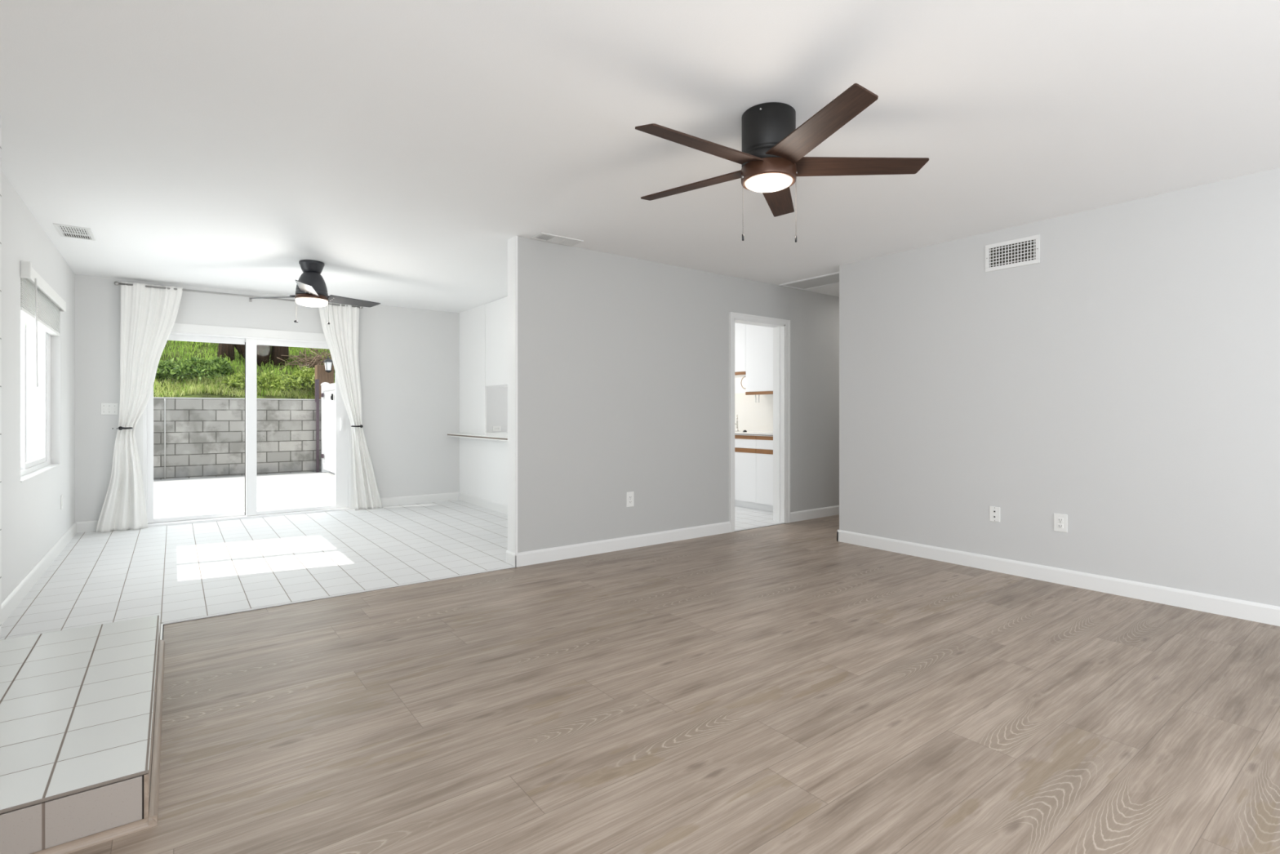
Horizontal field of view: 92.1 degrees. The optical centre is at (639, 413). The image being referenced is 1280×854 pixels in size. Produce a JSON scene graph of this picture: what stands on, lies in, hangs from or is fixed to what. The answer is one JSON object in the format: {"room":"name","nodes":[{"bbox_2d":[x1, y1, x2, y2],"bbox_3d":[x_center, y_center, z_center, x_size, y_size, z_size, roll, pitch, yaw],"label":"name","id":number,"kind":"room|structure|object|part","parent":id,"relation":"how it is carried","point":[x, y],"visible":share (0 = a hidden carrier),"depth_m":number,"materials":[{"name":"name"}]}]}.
{"room":"empty living room","nodes":[
{"label":"empty living room","id":0,"kind":"room"},
{"bbox_2d":[0,112,1,638],"bbox_3d":[-2.347,-0.165,1.994,0.139,2.290,1.670,0,0,-37],"label":"wall","id":1,"kind":"structure","parent":0,"point":[0,113],"depth_m":2.69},
{"bbox_2d":[1,171,75,601],"bbox_3d":[-2.348,-0.090,1.755,0.150,2.440,10.330,0,0,-37],"label":"wall","id":2,"kind":"structure","parent":0,"point":[33,521],"depth_m":3.96,"materials":[{"name":"paint"}]},
{"bbox_2d":[1,521,76,624],"bbox_3d":[-4.102,1.070,4.214,0.014,0.102,3.990,0,0,-37],"label":"baseboard","id":3,"kind":"structure","parent":2,"relation":"attached to","point":[9,604],"depth_m":4.03,"materials":[{"name":"white paint"}]},
{"bbox_2d":[20,315,61,482],"bbox_3d":[-4.294,-0.242,4.354,0.136,1.316,1.625,0,0,-37],"label":"window","id":4,"kind":"structure","parent":2,"relation":"in","point":[41,463],"depth_m":4.83,"materials":[{"name":"white plastic"}]},
{"bbox_3d":[-4.436,-0.241,4.520,0.025,1.237,0.870,0,0,-37],"label":"sash","id":5,"kind":"part","parent":4,"relation":"part of","materials":[{"name":"white plastic"}]},
{"bbox_3d":[-4.318,-0.244,4.336,0.075,1.312,1.625,0,0,-37],"label":"frame","id":6,"kind":"part","parent":4,"relation":"part of","materials":[{"name":"white plastic"}]},
{"bbox_3d":[-4.264,0.412,4.377,0.061,0.007,1.625,0,0,-37],"label":"sill","id":7,"kind":"part","parent":4,"relation":"part of","materials":[{"name":"white paint"}]},
{"bbox_2d":[20,260,66,386],"bbox_3d":[-4.247,-0.547,4.396,0.100,0.755,1.665,0,0,-37],"label":"window blind","id":8,"kind":"object","parent":4,"relation":"attached to","point":[40,304],"visible":0.9,"depth_m":4.15,"materials":[{"name":"white fabric"}]},
{"bbox_3d":[-4.272,-0.643,4.387,0.050,0.022,1.570,0,0,-37],"label":"rail","id":9,"kind":"part","parent":8,"relation":"part of","materials":[{"name":"white plastic"}]},
{"bbox_2d":[60,494,62,509],"bbox_3d":[-4.776,0.730,5.103,0.009,0.115,0.070,0,0,-37],"label":"outlet","id":10,"kind":"object","parent":2,"relation":"attached to","point":[61,495],"visible":1,"depth_m":5.08,"materials":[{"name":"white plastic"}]},
{"bbox_2d":[75,274,507,521],"bbox_3d":[-2.613,-0.040,7.932,6.871,2.540,0.150,0,0,-37],"label":"wall","id":11,"kind":"structure","parent":0,"point":[409,357],"depth_m":7.39,"materials":[{"name":"grey paint"}]},
{"bbox_2d":[100,403,117,414],"bbox_3d":[-5.109,-0.045,5.945,0.125,0.110,0.013,0,0,-37],"label":"light switch","id":12,"kind":"object","parent":11,"relation":"attached to","point":[105,408],"visible":1,"depth_m":5.94,"materials":[{"name":"white plastic"}]},
{"bbox_2d":[118,426,133,430],"bbox_3d":[-4.951,0.139,5.948,0.107,0.036,0.199,0,0,-37],"label":"tieback","id":13,"kind":"object","parent":11,"relation":"attached to","point":[120,428],"visible":1,"depth_m":5.87,"materials":[{"name":"black metal"}]},
{"bbox_3d":[-4.949,0.140,5.951,0.100,0.019,0.197,0,0,-37],"label":"arm","id":14,"kind":"part","parent":13,"relation":"part of","materials":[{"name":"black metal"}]},
{"bbox_2d":[114,281,363,308],"bbox_3d":[-4.155,-1.230,6.590,2.220,0.061,0.134,0,0,-37],"label":"curtain rod","id":15,"kind":"object","parent":11,"relation":"attached to","point":[117,283],"visible":0.73,"depth_m":6.39,"materials":[{"name":"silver metal"}]},
{"bbox_2d":[95,281,182,532],"bbox_3d":[-4.853,-0.072,5.999,0.659,2.385,0.075,0,0,-33],"label":"curtain","id":16,"kind":"object","parent":15,"relation":"hanging from","point":[148,317],"visible":0.99,"depth_m":5.97,"materials":[{"name":"white fabric"}]},
{"bbox_2d":[318,302,382,510],"bbox_3d":[-3.341,-0.072,7.142,0.683,2.385,0.078,0,0,-37],"label":"curtain","id":17,"kind":"object","parent":15,"relation":"hanging from","point":[341,335],"visible":0.99,"depth_m":7.15,"materials":[{"name":"white fabric"}]},
{"bbox_2d":[134,323,355,527],"bbox_3d":[-4.184,0.107,6.712,2.030,2.045,0.185,0,0,-37],"label":"door","id":18,"kind":"structure","parent":11,"relation":"in","point":[250,337],"depth_m":6.65,"materials":[{"name":"white paint"}]},
{"bbox_3d":[-4.566,0.144,6.462,0.930,1.908,0.040,0,0,-37],"label":"sash","id":19,"kind":"part","parent":18,"relation":"part of","materials":[{"name":"white plastic"}]},
{"bbox_3d":[-3.836,0.144,6.945,1.012,1.908,0.040,0,0,-37],"label":"sash","id":20,"kind":"part","parent":18,"relation":"part of","materials":[{"name":"white plastic"}]},
{"bbox_3d":[-3.466,0.125,7.180,0.030,0.150,0.033,0,0,-37],"label":"handle","id":21,"kind":"part","parent":18,"relation":"part of","materials":[{"name":"white plastic"}]},
{"bbox_2d":[75,491,459,533],"bbox_3d":[-3.826,1.070,6.914,3.708,0.102,0.014,0,0,-37],"label":"baseboard","id":22,"kind":"structure","parent":11,"relation":"attached to","point":[86,526],"depth_m":7.62,"materials":[{"name":"white paint"}]},
{"bbox_2d":[351,424,363,427],"bbox_3d":[-3.310,0.147,7.187,0.123,0.036,0.199,0,0,-37],"label":"tieback","id":23,"kind":"object","parent":11,"relation":"attached to","point":[361,425],"visible":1,"depth_m":7.12,"materials":[{"name":"black metal"}]},
{"bbox_2d":[493,426,501,431],"bbox_3d":[-1.933,0.205,8.346,0.118,0.070,0.009,0,0,-37],"label":"outlet","id":24,"kind":"object","parent":11,"relation":"attached to","point":[495,428],"visible":1,"depth_m":8.34,"materials":[{"name":"white plastic"}]},
{"bbox_2d":[0,499,782,641],"bbox_3d":[-1.426,1.175,6.235,7.021,0.109,3.990,0,0,-37],"label":"floor tile","id":25,"kind":"structure","parent":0,"point":[180,571],"depth_m":4.66,"materials":[{"name":"white tile"}]},
{"bbox_2d":[734,435,759,510],"bbox_3d":[1.411,0.689,7.551,0.600,0.865,0.567,0,0,-37],"label":"base cabinet","id":26,"kind":"object","parent":25,"relation":"on","point":[745,446],"visible":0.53,"depth_m":7.28,"materials":[{"name":"white laminate"}]},
{"bbox_3d":[1.180,0.279,7.378,0.023,0.044,0.564,0,0,-37],"label":"handle","id":27,"kind":"part","parent":26,"relation":"part of","materials":[{"name":"brown wood"}]},
{"bbox_3d":[1.180,0.435,7.378,0.023,0.050,0.564,0,0,-37],"label":"handle","id":28,"kind":"part","parent":26,"relation":"part of","materials":[{"name":"brown wood"}]},
{"bbox_3d":[1.182,0.354,7.379,0.019,0.107,0.564,0,0,-37],"label":"drawer","id":29,"kind":"part","parent":26,"relation":"part of","materials":[{"name":"white laminate"}]},
{"bbox_3d":[1.182,0.748,7.379,0.019,0.575,0.564,0,0,-37],"label":"door","id":30,"kind":"part","parent":26,"relation":"part of","materials":[{"name":"white laminate"}]},
{"bbox_2d":[755,435,773,511],"bbox_3d":[1.751,0.689,7.101,0.600,0.865,0.563,0,0,-37],"label":"base cabinet","id":31,"kind":"object","parent":25,"relation":"on","point":[764,451],"visible":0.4,"depth_m":7.05,"materials":[{"name":"white laminate"}]},
{"bbox_2d":[734,392,773,435],"bbox_3d":[1.396,-0.007,7.558,0.622,0.526,1.720,0,0,-37],"label":"backsplash","id":32,"kind":"structure","parent":31,"relation":"on","point":[756,418],"depth_m":7.93,"materials":[{"name":"white laminate"}]},
{"bbox_2d":[734,414,738,431],"bbox_3d":[1.242,0.123,7.971,0.058,0.215,0.114,0,0,-27],"label":"faucet","id":33,"kind":"object","parent":32,"relation":"on","point":[736,424],"visible":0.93,"depth_m":7.95,"materials":[{"name":"silver metal"}]},
{"bbox_3d":[1.521,0.279,6.927,0.023,0.044,0.560,0,0,-37],"label":"handle","id":34,"kind":"part","parent":31,"relation":"part of","materials":[{"name":"brown wood"}]},
{"bbox_3d":[1.521,0.435,6.927,0.023,0.050,0.560,0,0,-37],"label":"handle","id":35,"kind":"part","parent":31,"relation":"part of","materials":[{"name":"brown wood"}]},
{"bbox_3d":[1.522,0.354,6.928,0.019,0.107,0.560,0,0,-37],"label":"drawer","id":36,"kind":"part","parent":31,"relation":"part of","materials":[{"name":"white laminate"}]},
{"bbox_3d":[1.522,0.748,6.928,0.019,0.575,0.560,0,0,-37],"label":"door","id":37,"kind":"part","parent":31,"relation":"part of","materials":[{"name":"white laminate"}]},
{"bbox_2d":[459,303,507,505],"bbox_3d":[-1.518,-0.090,7.017,0.100,2.440,2.630,0,0,-37],"label":"wall","id":38,"kind":"structure","parent":0,"point":[483,463],"depth_m":7.59,"materials":[{"name":"white paint"}]},
{"bbox_2d":[447,431,507,440],"bbox_3d":[-1.361,0.272,7.136,0.812,0.040,2.630,0,0,-37],"label":"countertop","id":39,"kind":"structure","parent":38,"relation":"on","point":[500,436],"depth_m":7.34,"materials":[{"name":"white stone"}]},
{"bbox_2d":[458,492,507,514],"bbox_3d":[-1.564,1.070,6.983,0.014,0.102,2.630,0,0,-37],"label":"baseboard","id":40,"kind":"structure","parent":38,"relation":"attached to","point":[493,505],"depth_m":7.36,"materials":[{"name":"white paint"}]},
{"bbox_2d":[484,296,507,386],"bbox_3d":[-1.174,-0.817,6.756,0.332,0.983,1.799,0,0,-37],"label":"upper cabinet","id":41,"kind":"object","parent":38,"relation":"attached to","point":[496,311],"visible":0.29,"depth_m":7.11,"materials":[{"name":"white laminate"}]},
{"bbox_2d":[0,0,1279,312],"bbox_3d":[0.881,-1.410,4.193,8.241,0.200,10.330,0,0,-37],"label":"ceiling","id":42,"kind":"structure","parent":0,"point":[399,148],"depth_m":2.81,"materials":[{"name":"white paint"}]},
{"bbox_2d":[53,223,95,240],"bbox_3d":[-4.077,-1.306,4.458,0.195,0.007,0.370,0,0,-37],"label":"ceiling vent","id":43,"kind":"object","parent":42,"relation":"in","point":[67,231],"visible":1,"depth_m":4.44,"materials":[{"name":"white metal"}]},
{"bbox_2d":[249,259,380,324],"bbox_3d":[-2.746,-1.041,5.358,1.023,0.538,1.031,0,0,-37],"label":"ceiling fan","id":44,"kind":"object","parent":42,"relation":"hanging from","point":[311,290],"visible":1,"depth_m":5.29,"materials":[{"name":"metal"}]},
{"bbox_3d":[-3.207,-1.018,5.402,0.472,0.046,0.141,0,0,8],"label":"blade","id":45,"kind":"part","parent":44,"relation":"part of","materials":[{"name":"wood"}]},
{"bbox_3d":[-2.706,-1.018,5.013,0.141,0.046,0.472,0,0,-22],"label":"blade","id":46,"kind":"part","parent":44,"relation":"part of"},
{"bbox_2d":[295,297,328,306],"bbox_3d":[-2.844,-0.960,5.352,0.250,0.053,0.250,0,0,-37],"label":"diffuser","id":47,"kind":"object","parent":44,"relation":"attached to","point":[304,301],"depth_m":5.28,"materials":[{"name":"white glass"}]},
{"bbox_3d":[-2.620,-1.018,5.641,0.141,0.046,0.472,0,0,38],"label":"blade","id":48,"kind":"part","parent":44,"relation":"part of","materials":[{"name":"wood"}]},
{"bbox_2d":[530,232,583,246],"bbox_3d":[-0.622,-1.306,4.640,0.360,0.007,0.175,0,0,-37],"label":"ceiling vent","id":49,"kind":"object","parent":42,"relation":"in","point":[544,237],"visible":1,"depth_m":4.63,"materials":[{"name":"white metal"}]},
{"bbox_2d":[635,83,928,242],"bbox_3d":[0.522,-1.030,2.694,1.266,0.561,1.306,0,0,-37],"label":"ceiling fan","id":50,"kind":"object","parent":42,"relation":"hanging from","point":[771,158],"visible":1,"depth_m":2.61,"materials":[{"name":"brown wood"}]},
{"bbox_3d":[0.270,-1.081,2.930,0.624,0.036,0.136,0,0,37],"label":"blade","id":51,"kind":"part","parent":50,"relation":"part of","materials":[{"name":"brown wood"}]},
{"bbox_3d":[0.264,-1.081,2.499,0.624,0.036,0.136,0,0,-35],"label":"blade","id":52,"kind":"part","parent":50,"relation":"part of","materials":[{"name":"brown wood"}]},
{"bbox_2d":[744,173,792,192],"bbox_3d":[0.564,-1.014,2.710,0.206,0.042,0.206,0,0,-37],"label":"diffuser","id":53,"kind":"object","parent":50,"relation":"attached to","point":[761,183],"depth_m":2.67,"materials":[{"name":"white glass"}]},
{"bbox_3d":[0.682,-1.081,3.057,0.136,0.036,0.624,0,0,19],"label":"blade","id":54,"kind":"part","parent":50,"relation":"part of","materials":[{"name":"brown wood"}]},
{"bbox_3d":[0.672,-1.081,2.360,0.136,0.036,0.624,0,0,-17],"label":"blade","id":55,"kind":"part","parent":50,"relation":"part of","materials":[{"name":"brown wood"}]},
{"bbox_3d":[0.931,-1.081,2.705,0.624,0.036,0.136,0,0,1],"label":"blade","id":56,"kind":"part","parent":50,"relation":"part of","materials":[{"name":"brown wood"}]},
{"bbox_2d":[779,271,839,289],"bbox_3d":[1.785,-1.304,6.091,0.380,0.012,0.730,0,0,-37],"label":"ceiling hatch","id":57,"kind":"object","parent":42,"relation":"attached to","point":[830,278],"visible":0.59,"depth_m":6.13,"materials":[{"name":"grey paint"}]},
{"bbox_2d":[68,514,1279,853],"bbox_3d":[1.968,1.180,2.629,8.091,0.100,6.525,0,0,-37],"label":"floor","id":58,"kind":"structure","parent":0,"point":[793,687],"depth_m":2.34,"materials":[{"name":"brown wood"}]},
{"bbox_2d":[0,615,164,853],"bbox_3d":[-2.114,1.055,2.156,0.706,0.150,1.688,0,0,-37],"label":"hearth","id":59,"kind":"object","parent":58,"relation":"on","point":[79,707],"visible":1,"depth_m":1.89,"materials":[{"name":"white tile"}]},
{"bbox_3d":[-1.612,1.120,1.489,0.704,0.020,0.020,0,0,-37],"label":"moulding","id":60,"kind":"part","parent":59,"relation":"part of","materials":[{"name":"beige wood"}]},
{"bbox_3d":[-1.840,1.120,2.363,0.020,0.020,1.687,0,0,-37],"label":"moulding","id":61,"kind":"part","parent":59,"relation":"part of","materials":[{"name":"beige wood"}]},
{"bbox_2d":[160,522,785,639],"bbox_3d":[-0.433,1.151,4.702,5.085,0.058,0.347,0,0,-37],"label":"strip","id":62,"kind":"object","parent":58,"relation":"on","point":[503,568],"visible":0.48,"depth_m":3.79,"materials":[{"name":"white"}]},
{"bbox_2d":[517,235,839,552],"bbox_3d":[1.116,-0.090,6.170,5.183,2.440,0.128,0,0,-37],"label":"wall partition","id":63,"kind":"structure","parent":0,"point":[623,362],"depth_m":5.25,"materials":[{"name":"grey paint"}]},
{"bbox_2d":[507,235,517,553],"bbox_3d":[-0.950,-0.090,4.607,0.017,2.440,0.140,0,0,-37],"label":"wall end","id":64,"kind":"structure","parent":63,"relation":"attached to","point":[513,242],"depth_m":4.58,"materials":[{"name":"white paint"}]},
{"bbox_2d":[626,491,634,506],"bbox_3d":[-0.081,0.719,5.179,0.076,0.125,0.009,0,0,-37],"label":"outlet","id":65,"kind":"object","parent":63,"relation":"attached to","point":[629,495],"visible":1,"depth_m":5.18,"materials":[{"name":"white plastic"}]},
{"bbox_2d":[506,505,839,567],"bbox_3d":[1.111,1.079,6.159,5.205,0.102,0.146,0,0,-37],"label":"baseboard","id":66,"kind":"structure","parent":63,"relation":"attached to","point":[560,553],"depth_m":5.17,"materials":[{"name":"white paint"}]},
{"bbox_2d":[728,311,790,532],"bbox_3d":[1.163,0.082,6.198,0.870,2.097,0.158,0,0,-37],"label":"door frame","id":67,"kind":"structure","parent":63,"relation":"attached to","point":[781,327],"depth_m":6.37,"materials":[{"name":"white paint"}]},
{"bbox_2d":[734,374,746,393],"bbox_3d":[1.173,-0.090,8.495,0.150,2.440,3.515,0,0,-37],"label":"wall","id":68,"kind":"structure","parent":0,"point":[738,388],"depth_m":8.17,"materials":[{"name":"white paint"}]},
{"bbox_2d":[734,322,746,375],"bbox_3d":[1.215,-0.896,8.037,0.335,0.824,0.737,0,0,-37],"label":"upper cabinet","id":69,"kind":"object","parent":68,"relation":"attached to","point":[740,328],"visible":0.29,"depth_m":7.72,"materials":[{"name":"white laminate"}]},
{"bbox_3d":[1.091,-0.503,7.943,0.024,0.038,0.734,0,0,-37],"label":"handle","id":70,"kind":"part","parent":69,"relation":"part of","materials":[{"name":"brown wood"}]},
{"bbox_2d":[745,324,773,395],"bbox_3d":[1.589,-0.768,7.542,0.335,1.079,0.503,0,0,-37],"label":"upper cabinet","id":71,"kind":"object","parent":68,"relation":"attached to","point":[759,339],"visible":0.41,"depth_m":7.46,"materials":[{"name":"white laminate"}]},
{"bbox_3d":[1.465,-0.248,7.448,0.024,0.038,0.500,0,0,-37],"label":"handle","id":72,"kind":"part","parent":71,"relation":"part of","materials":[{"name":"brown wood"}]},
{"bbox_2d":[839,167,1279,606],"bbox_3d":[4.463,-0.090,3.965,2.498,2.440,5.650,0,0,-37],"label":"wall","id":73,"kind":"structure","parent":0,"point":[1123,382],"depth_m":3.98,"materials":[{"name":"grey paint"}]},
{"bbox_2d":[989,506,999,521],"bbox_3d":[2.543,0.721,4.427,0.010,0.105,0.070,0,0,-37],"label":"wall jack","id":74,"kind":"object","parent":73,"relation":"attached to","point":[994,512],"visible":1,"depth_m":4.43,"materials":[{"name":"white plastic"}]},
{"bbox_2d":[985,234,1039,271],"bbox_3d":[2.611,-1.121,4.338,0.010,0.193,0.353,0,0,-37],"label":"air vent","id":75,"kind":"object","parent":73,"relation":"in","point":[1011,253],"visible":1,"depth_m":4.33,"materials":[{"name":"white metal"}]},
{"bbox_2d":[836,529,1279,626],"bbox_3d":[4.408,1.079,4.026,2.512,0.102,5.514,0,0,-37],"label":"baseboard","id":76,"kind":"structure","parent":73,"relation":"attached to","point":[1215,604],"depth_m":3.98,"materials":[{"name":"white paint"}]},
{"bbox_2d":[1053,513,1067,532],"bbox_3d":[2.791,0.725,4.099,0.009,0.118,0.078,0,0,-37],"label":"outlet","id":77,"kind":"object","parent":73,"relation":"attached to","point":[1060,521],"visible":1,"depth_m":4.09,"materials":[{"name":"white plastic"}]},
{"bbox_2d":[1057,517,1063,522],"bbox_3d":[2.789,0.705,4.097,0.003,0.029,0.033,0,0,-37],"label":"socket","id":78,"kind":"object","parent":77,"relation":"attached to","point":[1059,519],"depth_m":4.10,"materials":[{"name":"white plastic"}]},
{"bbox_2d":[1057,523,1063,528],"bbox_3d":[2.789,0.745,4.097,0.003,0.029,0.033,0,0,-37],"label":"socket","id":79,"kind":"object","parent":77,"relation":"attached to","point":[1059,525],"depth_m":4.10,"materials":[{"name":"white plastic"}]},
{"label":"outside","id":80,"kind":"structure","parent":0,"visible":0},
{"bbox_2d":[153,471,334,518],"bbox_3d":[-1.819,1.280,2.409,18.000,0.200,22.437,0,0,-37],"label":"ground","id":81,"kind":"structure","parent":80,"point":[179,497],"depth_m":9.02,"materials":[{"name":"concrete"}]},
{"bbox_2d":[153,396,320,479],"bbox_3d":[-8.458,0.444,11.202,14.000,1.472,0.220,0,0,-37],"label":"wall","id":82,"kind":"structure","parent":81,"relation":"on","point":[205,437],"depth_m":11.63,"materials":[{"name":"concrete"}]},
{"bbox_2d":[164,398,165,479],"bbox_3d":[-8.489,0.458,11.036,0.019,1.445,0.020,0,0,-37],"label":"drain pipe","id":83,"kind":"object","parent":82,"relation":"attached to","point":[164,398],"visible":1,"depth_m":11.03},
{"bbox_2d":[315,379,319,472],"bbox_3d":[-6.504,0.245,12.444,0.065,1.870,0.100,0,0,-37],"label":"steel post","id":84,"kind":"object","parent":81,"relation":"on","point":[317,381],"visible":1,"depth_m":12.41,"materials":[{"name":"metal"}]},
{"bbox_2d":[320,382,334,472],"bbox_3d":[-5.814,0.275,11.738,0.166,1.810,1.941,0,0,-37],"label":"gate","id":85,"kind":"object","parent":81,"relation":"on","point":[327,390],"visible":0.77,"depth_m":12.11,"materials":[{"name":"white plastic"}]},
{"bbox_3d":[-6.347,0.305,12.456,0.130,1.750,0.130,0,0,-37],"label":"post","id":86,"kind":"part","parent":85,"relation":"part of","materials":[{"name":"white plastic"}]},
{"bbox_3d":[-5.765,-0.510,11.667,0.080,0.120,1.770,0,0,-37],"label":"rail","id":87,"kind":"part","parent":85,"relation":"part of","materials":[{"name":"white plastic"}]},
{"bbox_3d":[-5.765,1.050,11.667,0.080,0.120,1.770,0,0,-37],"label":"rail","id":88,"kind":"part","parent":85,"relation":"part of","materials":[{"name":"white plastic"}]},
{"bbox_3d":[-5.765,0.285,11.667,0.040,1.630,1.770,0,0,-37],"label":"panel","id":89,"kind":"part","parent":85,"relation":"part of","materials":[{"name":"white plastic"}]},
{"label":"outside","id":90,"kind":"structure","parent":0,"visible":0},
{"bbox_2d":[153,340,334,399],"bbox_3d":[-12.541,-4.120,18.269,30.000,7.956,16.000,0,0,-37],"label":"hillside","id":91,"kind":"structure","parent":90,"point":[204,394],"depth_m":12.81,"materials":[{"name":"plant"}]},
{"bbox_2d":[155,357,185,377],"bbox_3d":[-9.149,-0.826,11.900,0.787,0.530,0.804,0,0,11],"label":"shrub","id":92,"kind":"object","parent":91,"relation":"on","point":[168,364],"visible":0.26,"depth_m":11.71,"materials":[{"name":"green plant"}]},
{"bbox_2d":[155,356,201,380],"bbox_3d":[-8.916,-0.835,11.997,0.846,0.572,0.901,0,0,13],"label":"shrub","id":93,"kind":"object","parent":91,"relation":"on","point":[171,374],"visible":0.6,"depth_m":11.72,"materials":[{"name":"green plant"}]},
{"bbox_2d":[176,355,226,380],"bbox_3d":[-8.584,-0.855,12.079,0.920,0.602,0.873,0,0,25],"label":"shrub","id":94,"kind":"object","parent":91,"relation":"on","point":[211,371],"visible":0.81,"depth_m":11.94,"materials":[{"name":"green plant"}]},
{"bbox_2d":[199,355,234,373],"bbox_3d":[-8.566,-0.945,12.433,0.662,0.462,0.688,0,0,-37],"label":"shrub","id":95,"kind":"object","parent":91,"relation":"on","point":[223,362],"visible":0.55,"depth_m":12.40,"materials":[{"name":"green plant"}]},
{"bbox_2d":[217,342,235,360],"bbox_3d":[-8.663,-3.540,13.049,2.412,5.118,2.249,0,0,20],"label":"tree","id":96,"kind":"object","parent":91,"relation":"on","point":[227,348],"visible":0.02,"depth_m":12.95,"materials":[{"name":"brown plant"}]},
{"bbox_2d":[234,343,244,359],"bbox_3d":[-8.522,-3.586,13.309,2.532,5.232,2.217,0,0,-37],"label":"tree","id":97,"kind":"object","parent":91,"relation":"on","point":[240,348],"visible":0.02,"depth_m":13.19,"materials":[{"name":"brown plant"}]},
{"bbox_2d":[222,370,257,389],"bbox_3d":[-7.978,-0.616,12.338,0.724,0.496,0.824,0,0,-37],"label":"shrub","id":98,"kind":"object","parent":91,"relation":"on","point":[237,379],"visible":0.62,"depth_m":12.15,"materials":[{"name":"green plant"}]},
{"bbox_2d":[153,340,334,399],"bbox_3d":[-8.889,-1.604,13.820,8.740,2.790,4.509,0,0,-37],"label":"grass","id":99,"kind":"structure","parent":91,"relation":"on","point":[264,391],"depth_m":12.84,"materials":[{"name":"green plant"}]},
{"bbox_2d":[256,344,271,366],"bbox_3d":[-8.242,-3.467,13.454,2.481,5.192,2.390,0,0,-37],"label":"tree","id":100,"kind":"object","parent":91,"relation":"on","point":[263,353],"visible":0.02,"depth_m":13.35,"materials":[{"name":"brown plant"}]},
{"bbox_2d":[256,370,279,389],"bbox_3d":[-7.704,-0.635,12.620,0.716,0.525,0.766,0,0,-37],"label":"shrub","id":101,"kind":"object","parent":91,"relation":"on","point":[262,380],"visible":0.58,"depth_m":12.50,"materials":[{"name":"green plant"}]},
{"bbox_2d":[270,345,288,365],"bbox_3d":[-8.001,-3.602,13.609,2.431,5.344,2.349,0,0,-23],"label":"tree","id":102,"kind":"object","parent":91,"relation":"on","point":[277,351],"visible":0.03,"depth_m":13.56,"materials":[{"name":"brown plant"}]},
{"bbox_2d":[264,373,295,391],"bbox_3d":[-7.411,-0.583,12.710,0.633,0.482,0.678,0,0,22],"label":"shrub","id":103,"kind":"object","parent":91,"relation":"on","point":[280,383],"visible":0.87,"depth_m":12.58,"materials":[{"name":"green plant"}]},
{"bbox_2d":[275,370,312,390],"bbox_3d":[-7.275,-0.665,12.989,0.712,0.518,0.829,0,0,3],"label":"shrub","id":104,"kind":"object","parent":91,"relation":"on","point":[300,383],"visible":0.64,"depth_m":12.83,"materials":[{"name":"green plant"}]},
{"bbox_2d":[288,365,315,388],"bbox_3d":[-7.107,-0.734,13.352,0.974,0.598,1.140,0,0,-13],"label":"shrub","id":105,"kind":"object","parent":91,"relation":"on","point":[312,371],"visible":0.4,"depth_m":13.03,"materials":[{"name":"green plant"}]},
{"bbox_2d":[276,347,334,373],"bbox_3d":[-7.256,-1.214,13.734,1.352,0.773,1.265,0,0,18],"label":"brush pile","id":106,"kind":"object","parent":91,"relation":"on","point":[316,360],"visible":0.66,"depth_m":13.56,"materials":[{"name":"brown plant"}]},
{"bbox_2d":[315,364,333,399],"bbox_3d":[-6.624,-0.590,12.955,0.320,0.840,0.260,0,0,-37],"label":"wooden post","id":107,"kind":"object","parent":91,"relation":"on","point":[321,374],"visible":0.36,"depth_m":12.83,"materials":[{"name":"brown wood"}]},
{"bbox_2d":[323,356,333,373],"bbox_3d":[-6.427,-1.010,12.761,0.194,0.340,0.274,0,0,-15],"label":"lantern","id":108,"kind":"object","parent":107,"relation":"attached to","point":[328,362],"visible":0.98,"depth_m":12.67,"materials":[{"name":"white glass"}]},
{"bbox_3d":[-6.417,-0.974,12.722,0.144,0.168,0.144,0,0,30],"label":"glass","id":109,"kind":"part","parent":108,"relation":"part of","materials":[{"name":"white glass"}]},
{"bbox_3d":[-6.417,-0.950,12.722,0.132,0.221,0.132,0,0,-37],"label":"frame","id":110,"kind":"part","parent":108,"relation":"part of","materials":[{"name":"black metal"}]}
]}

